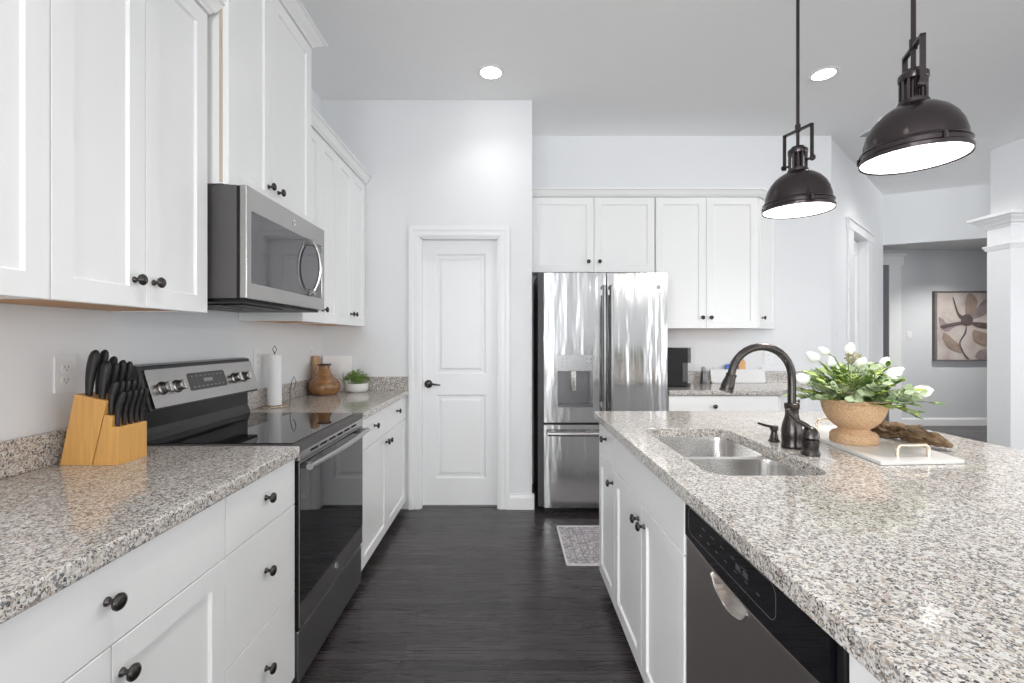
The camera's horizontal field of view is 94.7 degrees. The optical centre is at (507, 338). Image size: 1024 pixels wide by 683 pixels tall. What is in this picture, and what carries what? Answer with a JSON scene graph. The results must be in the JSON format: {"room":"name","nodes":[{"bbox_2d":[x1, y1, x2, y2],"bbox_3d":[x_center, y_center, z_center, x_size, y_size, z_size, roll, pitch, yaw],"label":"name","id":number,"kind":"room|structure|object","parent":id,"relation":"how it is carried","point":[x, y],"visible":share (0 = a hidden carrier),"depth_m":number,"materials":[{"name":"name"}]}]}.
{"room":"kitchen","nodes":[
{"label":"kitchen","id":0,"kind":"room"},
{"bbox_2d":[0,88,320,440],"bbox_3d":[-1.466,-0.259,-0.523,0.120,3.078,8.154,0,0,0],"label":"wall","id":1,"kind":"structure","parent":0,"point":[31,336],"depth_m":1.64,"materials":[{"name":"paint"}]},
{"bbox_2d":[0,0,49,298],"bbox_3d":[-1.220,-0.626,0.816,0.365,1.067,0.577,0,0,0],"label":"upper cabinet","id":2,"kind":"object","parent":1,"relation":"attached to","point":[24,24],"visible":1,"depth_m":1.05,"materials":[{"name":"white paint"}]},
{"bbox_2d":[0,428,67,478],"bbox_3d":[-1.394,0.333,0.598,0.020,0.100,2.196,0,0,0],"label":"backsplash","id":3,"kind":"structure","parent":1,"relation":"attached to","point":[20,455],"depth_m":1.37,"materials":[{"name":"stone"}]},
{"bbox_2d":[53,355,75,393],"bbox_3d":[-1.401,0.111,1.495,0.008,0.117,0.072,0,0,0],"label":"wall outlet","id":4,"kind":"object","parent":1,"relation":"attached to","point":[64,367],"visible":1,"depth_m":1.49,"materials":[{"name":"white plastic"}]},
{"bbox_2d":[61,363,71,371],"bbox_3d":[-1.399,0.091,1.495,0.002,0.028,0.034,0,0,0],"label":"receptacle","id":5,"kind":"object","parent":4,"relation":"attached to","point":[65,367],"depth_m":1.49,"materials":[{"name":"white plastic"}]},
{"bbox_2d":[61,376,71,384],"bbox_3d":[-1.399,0.131,1.495,0.002,0.028,0.034,0,0,0],"label":"receptacle","id":6,"kind":"object","parent":4,"relation":"attached to","point":[65,380],"depth_m":1.49,"materials":[{"name":"white plastic"}]},
{"bbox_2d":[0,0,206,312],"bbox_3d":[-1.220,-0.626,1.394,0.365,1.067,0.577,0,0,0],"label":"upper cabinet","id":7,"kind":"object","parent":1,"relation":"attached to","point":[128,78],"visible":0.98,"depth_m":1.33,"materials":[{"name":"white paint"}]},
{"bbox_2d":[194,0,225,14],"bbox_3d":[-1.208,-1.191,0.839,0.365,0.060,1.778,0,0,0],"label":"crown molding","id":8,"kind":"structure","parent":1,"relation":"attached to","point":[209,7],"depth_m":1.67,"materials":[{"name":"white paint"}]},
{"bbox_2d":[253,348,260,368],"bbox_3d":[-1.401,0.110,2.640,0.008,0.117,0.072,0,0,0],"label":"wall outlet","id":9,"kind":"object","parent":1,"relation":"attached to","point":[256,351],"visible":1,"depth_m":2.63,"materials":[{"name":"white plastic"}]},
{"bbox_2d":[207,0,310,222],"bbox_3d":[-1.193,-1.034,2.075,0.420,0.942,0.728,0,0,0],"label":"upper cabinet","id":10,"kind":"object","parent":1,"relation":"attached to","point":[259,61],"visible":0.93,"depth_m":1.94,"materials":[{"name":"white paint"}]},
{"bbox_2d":[207,185,323,312],"bbox_3d":[-1.146,-0.345,2.074,0.514,0.430,0.729,0,0,0],"label":"microwave","id":11,"kind":"object","parent":10,"relation":"attached to","point":[263,256],"visible":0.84,"depth_m":1.83,"materials":[{"name":"silver metal"}]},
{"bbox_2d":[279,0,327,47],"bbox_3d":[-1.173,-1.531,2.076,0.435,0.050,0.848,0,0,0],"label":"crown molding","id":12,"kind":"structure","parent":10,"relation":"attached to","point":[295,9],"depth_m":2.28,"materials":[{"name":"white paint"}]},
{"bbox_2d":[248,378,312,409],"bbox_3d":[-1.394,0.333,2.999,0.020,0.100,1.106,0,0,0],"label":"backsplash","id":13,"kind":"structure","parent":1,"relation":"attached to","point":[258,398],"depth_m":2.92,"materials":[{"name":"stone"}]},
{"bbox_2d":[239,127,337,323],"bbox_3d":[-1.220,-0.626,2.714,0.365,1.067,0.507,0,0,0],"label":"upper cabinet","id":14,"kind":"object","parent":1,"relation":"attached to","point":[324,161],"visible":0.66,"depth_m":2.79,"materials":[{"name":"white paint"}]},
{"bbox_2d":[308,346,312,362],"bbox_3d":[-1.401,0.110,3.360,0.008,0.117,0.072,0,0,0],"label":"wall outlet","id":15,"kind":"object","parent":1,"relation":"attached to","point":[310,348],"visible":0.94,"depth_m":3.35,"materials":[{"name":"white plastic"}]},
{"bbox_2d":[303,156,364,326],"bbox_3d":[-1.220,-0.626,3.260,0.365,1.067,0.583,0,0,0],"label":"upper cabinet","id":16,"kind":"object","parent":1,"relation":"attached to","point":[351,190],"visible":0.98,"depth_m":3.23,"materials":[{"name":"white paint"}]},
{"bbox_2d":[311,105,371,184],"bbox_3d":[-1.058,-1.191,3.006,0.065,0.060,1.091,0,0,0],"label":"crown molding","id":17,"kind":"structure","parent":16,"relation":"on","point":[318,123],"depth_m":2.90,"materials":[{"name":"white paint"}]},
{"bbox_2d":[321,100,531,508],"bbox_3d":[-0.613,-0.259,3.915,1.587,3.078,0.722,0,0,0],"label":"wall","id":18,"kind":"structure","parent":0,"point":[428,162],"depth_m":3.55,"materials":[{"name":"paint"}]},
{"bbox_2d":[352,377,407,389],"bbox_3d":[-1.067,0.333,3.542,0.634,0.100,0.020,0,0,0],"label":"backsplash","id":19,"kind":"structure","parent":18,"relation":"attached to","point":[376,383],"depth_m":3.53,"materials":[{"name":"stone"}]},
{"bbox_2d":[408,226,509,509],"bbox_3d":[-0.366,0.216,3.595,0.759,2.128,0.118,0,0,0],"label":"trim","id":20,"kind":"structure","parent":18,"relation":"attached to","point":[417,235],"depth_m":3.54,"materials":[{"name":"white paint"}]},
{"bbox_2d":[423,241,496,504],"bbox_3d":[-0.366,0.258,3.601,0.581,2.021,0.096,0,0,0],"label":"door","id":21,"kind":"structure","parent":18,"relation":"in","point":[460,277],"depth_m":3.61,"materials":[{"name":"white paint"}]},
{"bbox_2d":[510,493,533,509],"bbox_3d":[0.105,1.221,3.546,0.184,0.118,0.016,0,0,0],"label":"baseboard","id":22,"kind":"structure","parent":18,"relation":"attached to","point":[518,501],"depth_m":3.54,"materials":[{"name":"white paint"}]},
{"bbox_2d":[299,426,986,682],"bbox_3d":[4.050,1.340,2.250,11.300,0.120,13.900,0,0,0],"label":"floor","id":23,"kind":"structure","parent":0,"point":[448,593],"depth_m":2.23,"materials":[{"name":"brown wood"}]},
{"bbox_2d":[0,498,224,682],"bbox_3d":[-1.068,0.851,0.912,0.670,0.858,0.733,0,0,0],"label":"base cabinet","id":24,"kind":"object","parent":23,"relation":"on","point":[155,613],"visible":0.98,"depth_m":0.98,"materials":[{"name":"white paint"}]},
{"bbox_2d":[130,357,369,682],"bbox_3d":[-1.042,0.688,2.071,0.695,1.185,0.740,0,0,0],"label":"range","id":25,"kind":"object","parent":23,"relation":"on","point":[196,402],"visible":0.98,"depth_m":1.95,"materials":[{"name":"black metal"}]},
{"bbox_2d":[147,413,362,451],"bbox_3d":[-1.044,0.395,2.071,0.592,0.025,0.740,0,0,0],"label":"cooktop","id":26,"kind":"object","parent":25,"relation":"in","point":[306,431],"depth_m":1.95,"materials":[{"name":"black glass"}]},
{"bbox_2d":[225,459,294,682],"bbox_3d":[-1.068,0.851,1.487,0.670,0.858,0.415,0,0,0],"label":"base cabinet","id":27,"kind":"object","parent":23,"relation":"on","point":[260,516],"visible":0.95,"depth_m":1.47,"materials":[{"name":"white paint"}]},
{"bbox_2d":[360,396,405,570],"bbox_3d":[-1.068,0.851,2.999,0.670,0.858,1.104,0,0,0],"label":"base cabinet","id":28,"kind":"object","parent":23,"relation":"on","point":[384,445],"visible":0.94,"depth_m":2.91,"materials":[{"name":"white paint"}]},
{"bbox_2d":[248,377,407,419],"bbox_3d":[-1.075,0.352,2.999,0.658,0.138,1.106,0,0,0],"label":"countertop","id":29,"kind":"structure","parent":28,"relation":"on","point":[382,392],"depth_m":2.94,"materials":[{"name":"stone"}]},
{"bbox_2d":[260,345,295,407],"bbox_3d":[-1.304,0.208,2.680,0.150,0.344,0.176,0,0,0],"label":"paper towel holder","id":30,"kind":"object","parent":29,"relation":"on","point":[274,345],"visible":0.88,"depth_m":2.68,"materials":[{"name":"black metal"}]},
{"bbox_2d":[267,354,281,405],"bbox_3d":[-1.325,0.231,2.680,0.074,0.285,0.074,0,0,0],"label":"paper towel roll","id":31,"kind":"object","parent":30,"relation":"on","point":[274,362],"visible":1,"depth_m":2.65,"materials":[{"name":"white paper"}]},
{"bbox_2d":[313,356,319,376],"bbox_3d":[-1.365,0.251,3.380,0.027,0.262,0.100,0,0,0],"label":"cutting board","id":32,"kind":"object","parent":29,"relation":"on","point":[316,359],"visible":0.48,"depth_m":3.34,"materials":[{"name":"brown wood"}]},
{"bbox_2d":[308,364,340,395],"bbox_3d":[-1.272,0.278,3.270,0.212,0.210,0.212,0,0,0],"label":"wooden vase","id":33,"kind":"object","parent":29,"relation":"on","point":[324,382],"visible":1,"depth_m":3.21,"materials":[{"name":"brown wood"}]},
{"bbox_2d":[323,356,351,390],"bbox_3d":[-1.274,0.254,3.513,0.215,0.260,0.055,0,0,0],"label":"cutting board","id":34,"kind":"object","parent":29,"relation":"on","point":[341,366],"visible":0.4,"depth_m":3.52,"materials":[{"name":"white"}]},
{"bbox_2d":[342,368,370,392],"bbox_3d":[-1.104,0.298,3.430,0.215,0.170,0.169,0,0,0],"label":"potted plant","id":35,"kind":"object","parent":29,"relation":"on","point":[351,387],"visible":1,"depth_m":3.39,"materials":[{"name":"green plant"}]},
{"bbox_2d":[556,526,598,565],"bbox_3d":[0.767,1.275,2.938,0.877,0.008,0.555,0,0,0],"label":"rug","id":36,"kind":"object","parent":23,"relation":"on","point":[579,544],"visible":0.34,"depth_m":2.92,"materials":[{"name":"fabric"}]},
{"bbox_2d":[534,273,666,511],"bbox_3d":[0.705,0.393,3.751,0.960,1.775,0.738,0,0,0],"label":"fridge","id":37,"kind":"object","parent":23,"relation":"on","point":[600,339],"visible":0.83,"depth_m":3.45,"materials":[{"name":"silver metal"}]},
{"bbox_2d":[599,423,614,607],"bbox_3d":[0.784,0.851,2.307,0.672,0.858,0.355,0,0,0],"label":"base cabinet","id":38,"kind":"object","parent":23,"relation":"on","point":[606,439],"visible":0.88,"depth_m":2.30,"materials":[{"name":"white paint"}]},
{"bbox_2d":[615,438,685,682],"bbox_3d":[0.784,0.851,1.708,0.672,0.858,0.841,0,0,0],"label":"base cabinet","id":39,"kind":"object","parent":23,"relation":"on","point":[650,536],"visible":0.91,"depth_m":1.60,"materials":[{"name":"white paint"}]},
{"bbox_2d":[594,411,1023,682],"bbox_3d":[1.113,0.402,1.455,1.315,0.038,2.110,0,0,0],"label":"countertop","id":40,"kind":"structure","parent":39,"relation":"on","point":[916,572],"depth_m":0.94,"materials":[{"name":"stone"}]},
{"bbox_2d":[655,437,808,475],"bbox_3d":[0.749,0.514,1.673,0.413,0.184,0.755,0,0,0],"label":"sink","id":41,"kind":"object","parent":40,"relation":"in","point":[721,456],"visible":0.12,"depth_m":1.68,"materials":[{"name":"silver metal"}]},
{"bbox_2d":[757,422,779,442],"bbox_3d":[0.975,0.347,1.765,0.082,0.072,0.042,0,0,0],"label":"soap dispenser","id":42,"kind":"object","parent":40,"relation":"on","point":[774,435],"visible":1,"depth_m":1.76,"materials":[{"name":"brown metal"}]},
{"bbox_2d":[719,343,820,456],"bbox_3d":[0.885,0.198,1.615,0.300,0.369,0.166,0,0,0],"label":"faucet","id":43,"kind":"object","parent":40,"relation":"on","point":[793,436],"visible":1,"depth_m":1.64,"materials":[{"name":"brown metal"}]},
{"bbox_2d":[802,418,964,464],"bbox_3d":[1.300,0.356,1.727,0.270,0.052,0.635,0,0,7],"label":"marble tray","id":44,"kind":"object","parent":40,"relation":"on","point":[892,451],"visible":0.75,"depth_m":1.52,"materials":[{"name":"white stone"}]},
{"bbox_2d":[784,342,945,445],"bbox_3d":[1.250,0.191,1.698,0.465,0.360,0.399,0,0,-17],"label":"flower arrangement","id":45,"kind":"object","parent":44,"relation":"on","point":[855,403],"visible":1,"depth_m":1.64,"materials":[{"name":"plant"}]},
{"bbox_2d":[871,420,953,447],"bbox_3d":[1.464,0.332,1.738,0.142,0.076,0.293,0,0,-12],"label":"driftwood","id":46,"kind":"object","parent":44,"relation":"on","point":[908,433],"visible":0.8,"depth_m":1.68,"materials":[{"name":"brown wood"}]},
{"bbox_2d":[667,394,777,410],"bbox_3d":[1.617,0.851,3.844,0.824,0.858,0.661,0,0,0],"label":"base cabinet","id":47,"kind":"object","parent":23,"relation":"on","point":[674,402],"visible":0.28,"depth_m":3.54,"materials":[{"name":"white paint"}]},
{"bbox_2d":[667,371,809,394],"bbox_3d":[1.952,0.352,3.847,1.497,0.138,0.654,0,0,0],"label":"countertop","id":48,"kind":"structure","parent":47,"relation":"on","point":[776,381],"depth_m":3.73,"materials":[{"name":"stone"}]},
{"bbox_2d":[667,347,690,386],"bbox_3d":[1.371,0.226,3.853,0.202,0.312,0.195,0,0,0],"label":"coffee maker","id":49,"kind":"object","parent":48,"relation":"on","point":[678,358],"visible":0.86,"depth_m":3.76,"materials":[{"name":"black plastic"}]},
{"bbox_2d":[700,367,706,383],"bbox_3d":[1.690,0.311,4.080,0.060,0.144,0.060,0,0,0],"label":"glass shaker","id":50,"kind":"object","parent":48,"relation":"on","point":[703,376],"visible":0.99,"depth_m":4.06,"materials":[{"name":"grey glass"}]},
{"bbox_2d":[725,359,745,368],"bbox_3d":[1.995,0.278,4.142,0.180,0.209,0.020,0,0,0],"label":"snack packet","id":51,"kind":"object","parent":48,"relation":"on","point":[742,365],"visible":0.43,"depth_m":4.14,"materials":[{"name":"orange plastic"}]},
{"bbox_2d":[710,368,765,382],"bbox_3d":[2.007,0.317,4.124,0.475,0.132,0.037,0,0,0],"label":"serving tray","id":52,"kind":"object","parent":48,"relation":"on","point":[716,375],"visible":0.96,"depth_m":4.12,"materials":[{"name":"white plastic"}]},
{"bbox_2d":[685,503,848,682],"bbox_3d":[0.790,0.853,0.980,0.621,0.855,0.608,0,0,0],"label":"dishwasher","id":53,"kind":"object","parent":23,"relation":"on","point":[741,627],"visible":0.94,"depth_m":0.98,"materials":[{"name":"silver metal"}]},
{"bbox_2d":[777,388,808,410],"bbox_3d":[2.336,0.851,3.868,0.608,0.858,0.613,0,0,0],"label":"base cabinet","id":54,"kind":"object","parent":23,"relation":"on","point":[804,403],"visible":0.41,"depth_m":3.89,"materials":[{"name":"white paint"}]},
{"bbox_2d":[849,654,880,682],"bbox_3d":[0.801,0.851,0.549,0.638,0.858,0.237,0,0,0],"label":"base cabinet","id":55,"kind":"object","parent":23,"relation":"on","point":[858,673],"visible":0.02,"depth_m":0.65,"materials":[{"name":"white paint"}]},
{"bbox_2d":[966,209,1023,450],"bbox_3d":[4.710,0.059,4.433,0.410,2.443,0.415,0,0,0],"label":"column","id":56,"kind":"structure","parent":23,"relation":"on","point":[1004,249],"depth_m":4.36,"materials":[{"name":"white paint"}]},
{"bbox_3d":[-1.068,0.851,0.087,0.670,0.858,0.914,0,0,0],"label":"base cabinet","id":57,"kind":"object","parent":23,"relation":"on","visible":0},
{"bbox_2d":[0,428,299,623],"bbox_3d":[-1.075,0.352,0.598,0.658,0.138,2.196,0,0,0],"label":"countertop","id":58,"kind":"structure","parent":57,"relation":"on","point":[60,525],"depth_m":1.12,"materials":[{"name":"stone"}]},
{"bbox_2d":[60,392,146,464],"bbox_3d":[-1.270,0.275,1.488,0.177,0.216,0.115,0,0,0],"label":"knife block","id":59,"kind":"object","parent":58,"relation":"on","point":[93,437],"visible":0.85,"depth_m":1.43,"materials":[{"name":"brown wood"}]},
{"bbox_2d":[85,350,99,395],"bbox_3d":[-1.274,0.105,1.448,0.043,0.145,0.020,0,0,0],"label":"kitchen knife","id":60,"kind":"object","parent":59,"relation":"on","point":[93,360],"visible":1,"depth_m":1.44,"materials":[{"name":"black plastic"}]},
{"bbox_2d":[95,350,108,394],"bbox_3d":[-1.275,0.105,1.482,0.039,0.144,0.020,0,0,0],"label":"kitchen knife","id":61,"kind":"object","parent":59,"relation":"on","point":[104,355],"visible":0.56,"depth_m":1.47,"materials":[{"name":"black plastic"}]},
{"bbox_2d":[98,361,111,398],"bbox_3d":[-1.234,0.126,1.446,0.037,0.120,0.018,0,0,0],"label":"kitchen knife","id":62,"kind":"object","parent":59,"relation":"on","point":[105,369],"visible":1,"depth_m":1.44,"materials":[{"name":"black plastic"}]},
{"bbox_2d":[107,356,117,392],"bbox_3d":[-1.277,0.116,1.520,0.036,0.122,0.020,0,0,0],"label":"kitchen knife","id":63,"kind":"object","parent":59,"relation":"on","point":[113,359],"visible":0.31,"depth_m":1.51,"materials":[{"name":"black plastic"}]},
{"bbox_2d":[108,381,118,414],"bbox_3d":[-1.206,0.181,1.444,0.030,0.107,0.015,0,0,0],"label":"kitchen knife","id":64,"kind":"object","parent":59,"relation":"in","point":[114,387],"visible":1,"depth_m":1.44,"materials":[{"name":"black plastic"}]},
{"bbox_2d":[108,362,118,395],"bbox_3d":[-1.235,0.129,1.478,0.032,0.114,0.018,0,0,0],"label":"kitchen knife","id":65,"kind":"object","parent":59,"relation":"on","point":[115,366],"visible":0.57,"depth_m":1.47,"materials":[{"name":"black plastic"}]},
{"bbox_2d":[115,380,124,404],"bbox_3d":[-1.206,0.181,1.468,0.030,0.107,0.015,0,0,0],"label":"kitchen knife","id":66,"kind":"object","parent":59,"relation":"in","point":[121,388],"visible":0.44,"depth_m":1.46,"materials":[{"name":"black plastic"}]},
{"bbox_2d":[115,391,125,426],"bbox_3d":[-1.186,0.215,1.444,0.032,0.109,0.015,0,0,0],"label":"kitchen knife","id":67,"kind":"object","parent":59,"relation":"in","point":[121,398],"visible":1,"depth_m":1.44,"materials":[{"name":"black plastic"}]},
{"bbox_2d":[117,360,126,381],"bbox_3d":[-1.235,0.126,1.506,0.032,0.120,0.018,0,0,0],"label":"kitchen knife","id":68,"kind":"object","parent":59,"relation":"on","point":[122,364],"visible":0.45,"depth_m":1.50,"materials":[{"name":"black plastic"}]},
{"bbox_2d":[121,391,131,424],"bbox_3d":[-1.186,0.215,1.468,0.032,0.109,0.015,0,0,0],"label":"kitchen knife","id":69,"kind":"object","parent":59,"relation":"in","point":[124,412],"visible":0.95,"depth_m":1.46,"materials":[{"name":"black plastic"}]},
{"bbox_2d":[124,379,130,392],"bbox_3d":[-1.206,0.181,1.491,0.030,0.107,0.015,0,0,0],"label":"kitchen knife","id":70,"kind":"object","parent":59,"relation":"in","point":[127,382],"visible":0.34,"depth_m":1.49,"materials":[{"name":"black plastic"}]},
{"bbox_2d":[124,361,132,380],"bbox_3d":[-1.235,0.129,1.533,0.030,0.114,0.018,0,0,0],"label":"kitchen knife","id":71,"kind":"object","parent":59,"relation":"on","point":[129,367],"visible":0.45,"depth_m":1.53,"materials":[{"name":"black plastic"}]},
{"bbox_2d":[127,390,137,423],"bbox_3d":[-1.186,0.215,1.491,0.032,0.109,0.015,0,0,0],"label":"kitchen knife","id":72,"kind":"object","parent":59,"relation":"in","point":[135,392],"visible":0.91,"depth_m":1.49,"materials":[{"name":"black plastic"}]},
{"bbox_2d":[130,379,136,391],"bbox_3d":[-1.206,0.181,1.514,0.030,0.107,0.015,0,0,0],"label":"kitchen knife","id":73,"kind":"object","parent":59,"relation":"in","point":[133,381],"visible":0.44,"depth_m":1.51,"materials":[{"name":"black plastic"}]},
{"bbox_2d":[133,389,143,422],"bbox_3d":[-1.186,0.215,1.514,0.032,0.109,0.015,0,0,0],"label":"kitchen knife","id":74,"kind":"object","parent":59,"relation":"in","point":[140,392],"visible":0.88,"depth_m":1.51,"materials":[{"name":"black plastic"}]},
{"bbox_2d":[136,378,141,389],"bbox_3d":[-1.206,0.181,1.536,0.030,0.107,0.015,0,0,0],"label":"kitchen knife","id":75,"kind":"object","parent":59,"relation":"in","point":[139,380],"visible":0.3,"depth_m":1.53,"materials":[{"name":"black plastic"}]},
{"bbox_2d":[139,388,148,420],"bbox_3d":[-1.186,0.215,1.536,0.032,0.109,0.015,0,0,0],"label":"kitchen knife","id":76,"kind":"object","parent":59,"relation":"in","point":[146,391],"visible":0.92,"depth_m":1.53,"materials":[{"name":"black plastic"}]},
{"bbox_2d":[300,0,1023,194],"bbox_3d":[4.050,-1.848,2.250,11.300,0.100,13.900,0,0,0],"label":"ceiling","id":77,"kind":"structure","parent":0,"point":[585,67],"depth_m":3.05,"materials":[{"name":"paint"}]},
{"bbox_2d":[477,64,504,79],"bbox_3d":[-0.115,-1.794,3.180,0.184,0.008,0.184,0,0,0],"label":"recessed light","id":78,"kind":"object","parent":77,"relation":"in","point":[489,71],"visible":1,"depth_m":3.18,"materials":[{"name":"white paint"}]},
{"bbox_2d":[762,0,836,218],"bbox_3d":[1.400,-1.207,2.279,0.308,1.180,0.310,0,0,0],"label":"pendant light","id":79,"kind":"object","parent":77,"relation":"hanging from","point":[801,192],"visible":1,"depth_m":2.24,"materials":[{"name":"brown metal"}]},
{"bbox_2d":[763,202,834,217],"bbox_3d":[1.400,-0.624,2.280,0.294,0.006,0.294,0,0,0],"label":"diffuser","id":80,"kind":"object","parent":79,"relation":"attached to","point":[776,209],"depth_m":2.26,"materials":[{"name":"white glass"}]},
{"bbox_2d":[808,66,839,81],"bbox_3d":[2.140,-1.794,3.200,0.184,0.008,0.184,0,0,0],"label":"recessed light","id":81,"kind":"object","parent":77,"relation":"in","point":[824,73],"visible":1,"depth_m":3.19,"materials":[{"name":"white paint"}]},
{"bbox_2d":[855,128,870,137],"bbox_3d":[3.230,-1.793,4.090,0.280,0.010,0.220,0,0,0],"label":"ceiling vent","id":82,"kind":"object","parent":77,"relation":"in","point":[864,134],"visible":0.26,"depth_m":4.13,"materials":[{"name":"white paint"}]},
{"bbox_2d":[857,0,975,175],"bbox_3d":[1.400,-1.207,1.629,0.308,1.180,0.310,0,0,0],"label":"pendant light","id":83,"kind":"object","parent":77,"relation":"hanging from","point":[922,132],"visible":1,"depth_m":1.57,"materials":[{"name":"brown metal"}]},
{"bbox_2d":[860,142,972,173],"bbox_3d":[1.400,-0.624,1.630,0.294,0.006,0.294,0,0,0],"label":"diffuser","id":84,"kind":"object","parent":83,"relation":"attached to","point":[901,157],"depth_m":1.61,"materials":[{"name":"white glass"}]},
{"bbox_2d":[532,136,830,483],"bbox_3d":[1.520,-0.259,4.236,2.679,3.078,0.120,0,0,0],"label":"wall","id":85,"kind":"structure","parent":0,"point":[802,245],"depth_m":4.18,"materials":[{"name":"paint"}]},
{"bbox_2d":[532,198,653,275],"bbox_3d":[0.691,-0.852,3.996,1.012,0.615,0.356,0,0,0],"label":"upper cabinet","id":86,"kind":"object","parent":85,"relation":"attached to","point":[570,235],"visible":0.96,"depth_m":3.86,"materials":[{"name":"white paint"}]},
{"bbox_2d":[532,188,767,200],"bbox_3d":[1.303,-1.191,3.862,2.231,0.060,0.327,0,0,-8],"label":"crown molding","id":87,"kind":"structure","parent":86,"relation":"on","point":[761,193],"depth_m":3.83,"materials":[{"name":"white paint"}]},
{"bbox_2d":[654,198,757,328],"bbox_3d":[1.623,-0.624,3.996,0.834,1.072,0.356,0,0,0],"label":"upper cabinet","id":88,"kind":"object","parent":85,"relation":"attached to","point":[707,248],"visible":0.94,"depth_m":3.86,"materials":[{"name":"white paint"}]},
{"bbox_2d":[688,371,807,381],"bbox_3d":[1.952,0.333,4.164,1.497,0.100,0.020,0,0,0],"label":"backsplash","id":89,"kind":"structure","parent":85,"relation":"attached to","point":[693,376],"depth_m":4.15,"materials":[{"name":"stone"}]},
{"bbox_2d":[746,198,774,328],"bbox_3d":[2.193,-0.624,4.019,0.304,1.072,0.310,0,0,0],"label":"upper cabinet","id":90,"kind":"object","parent":85,"relation":"attached to","point":[766,227],"visible":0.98,"depth_m":4.00,"materials":[{"name":"white paint"}]},
{"bbox_2d":[764,351,771,363],"bbox_3d":[2.300,0.160,4.172,0.072,0.117,0.008,0,0,0],"label":"wall outlet","id":91,"kind":"object","parent":85,"relation":"attached to","point":[767,355],"visible":0.84,"depth_m":4.17,"materials":[{"name":"white plastic"}]},
{"bbox_2d":[831,139,882,378],"bbox_3d":[3.724,-0.259,5.082,2.529,3.078,0.120,0,0,-43],"label":"wall","id":92,"kind":"structure","parent":0,"point":[857,197],"depth_m":4.81,"materials":[{"name":"paint"}]},
{"bbox_2d":[854,241,858,370],"bbox_3d":[3.656,0.099,5.059,0.694,2.343,0.040,0,0,-43],"label":"door","id":93,"kind":"structure","parent":92,"relation":"in","point":[856,244],"depth_m":5.21,"materials":[{"name":"white paint"}]},
{"bbox_2d":[846,216,874,370],"bbox_3d":[3.728,0.046,4.976,1.190,2.468,0.039,0,0,-43],"label":"trim","id":94,"kind":"structure","parent":92,"relation":"attached to","point":[853,226],"depth_m":4.72,"materials":[{"name":"white paint"}]},
{"bbox_2d":[883,250,986,420],"bbox_3d":[6.600,-0.020,7.040,6.000,2.600,0.120,0,0,0],"label":"wall","id":95,"kind":"structure","parent":0,"point":[961,385],"depth_m":6.98,"materials":[{"name":"paint"}]},
{"bbox_2d":[883,253,906,422],"bbox_3d":[5.240,0.010,6.957,1.260,2.540,0.045,0,0,0],"label":"column","id":96,"kind":"structure","parent":95,"relation":"attached to","point":[894,261],"depth_m":6.96,"materials":[{"name":"white paint"}]},
{"bbox_2d":[907,331,911,338],"bbox_3d":[5.930,-0.060,6.975,0.072,0.117,0.008,0,0,0],"label":"light switch","id":97,"kind":"object","parent":95,"relation":"attached to","point":[909,333],"visible":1,"depth_m":6.97,"materials":[{"name":"white plastic"}]},
{"bbox_2d":[901,418,986,425],"bbox_3d":[7.600,1.221,6.972,3.600,0.118,0.016,0,0,0],"label":"baseboard","id":98,"kind":"structure","parent":95,"relation":"attached to","point":[907,421],"depth_m":6.96,"materials":[{"name":"white paint"}]},
{"bbox_2d":[932,291,986,360],"bbox_3d":[6.785,-0.190,6.957,1.030,1.030,0.045,0,0,0],"label":"painting","id":99,"kind":"object","parent":95,"relation":"attached to","point":[959,318],"visible":0.84,"depth_m":6.94,"materials":[{"name":"paper"}]},
{"bbox_2d":[883,240,986,249],"bbox_3d":[6.500,-1.350,5.360,6.200,0.060,3.480,0,0,0],"label":"ceiling","id":100,"kind":"structure","parent":0,"point":[972,244],"depth_m":6.74,"materials":[{"name":"paint"}]},
{"bbox_2d":[883,184,989,245],"bbox_3d":[7.094,-0.259,4.784,5.300,3.078,0.120,0,0,26],"label":"wall header","id":101,"kind":"structure","parent":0,"point":[938,215],"depth_m":5.68,"materials":[{"name":"paint"}]},
{"bbox_2d":[990,138,1023,213],"bbox_3d":[4.710,-1.481,0.050,0.220,0.632,8.900,0,0,0],"label":"beam","id":102,"kind":"structure","parent":0,"point":[1006,161],"depth_m":4.35,"materials":[{"name":"paint"}]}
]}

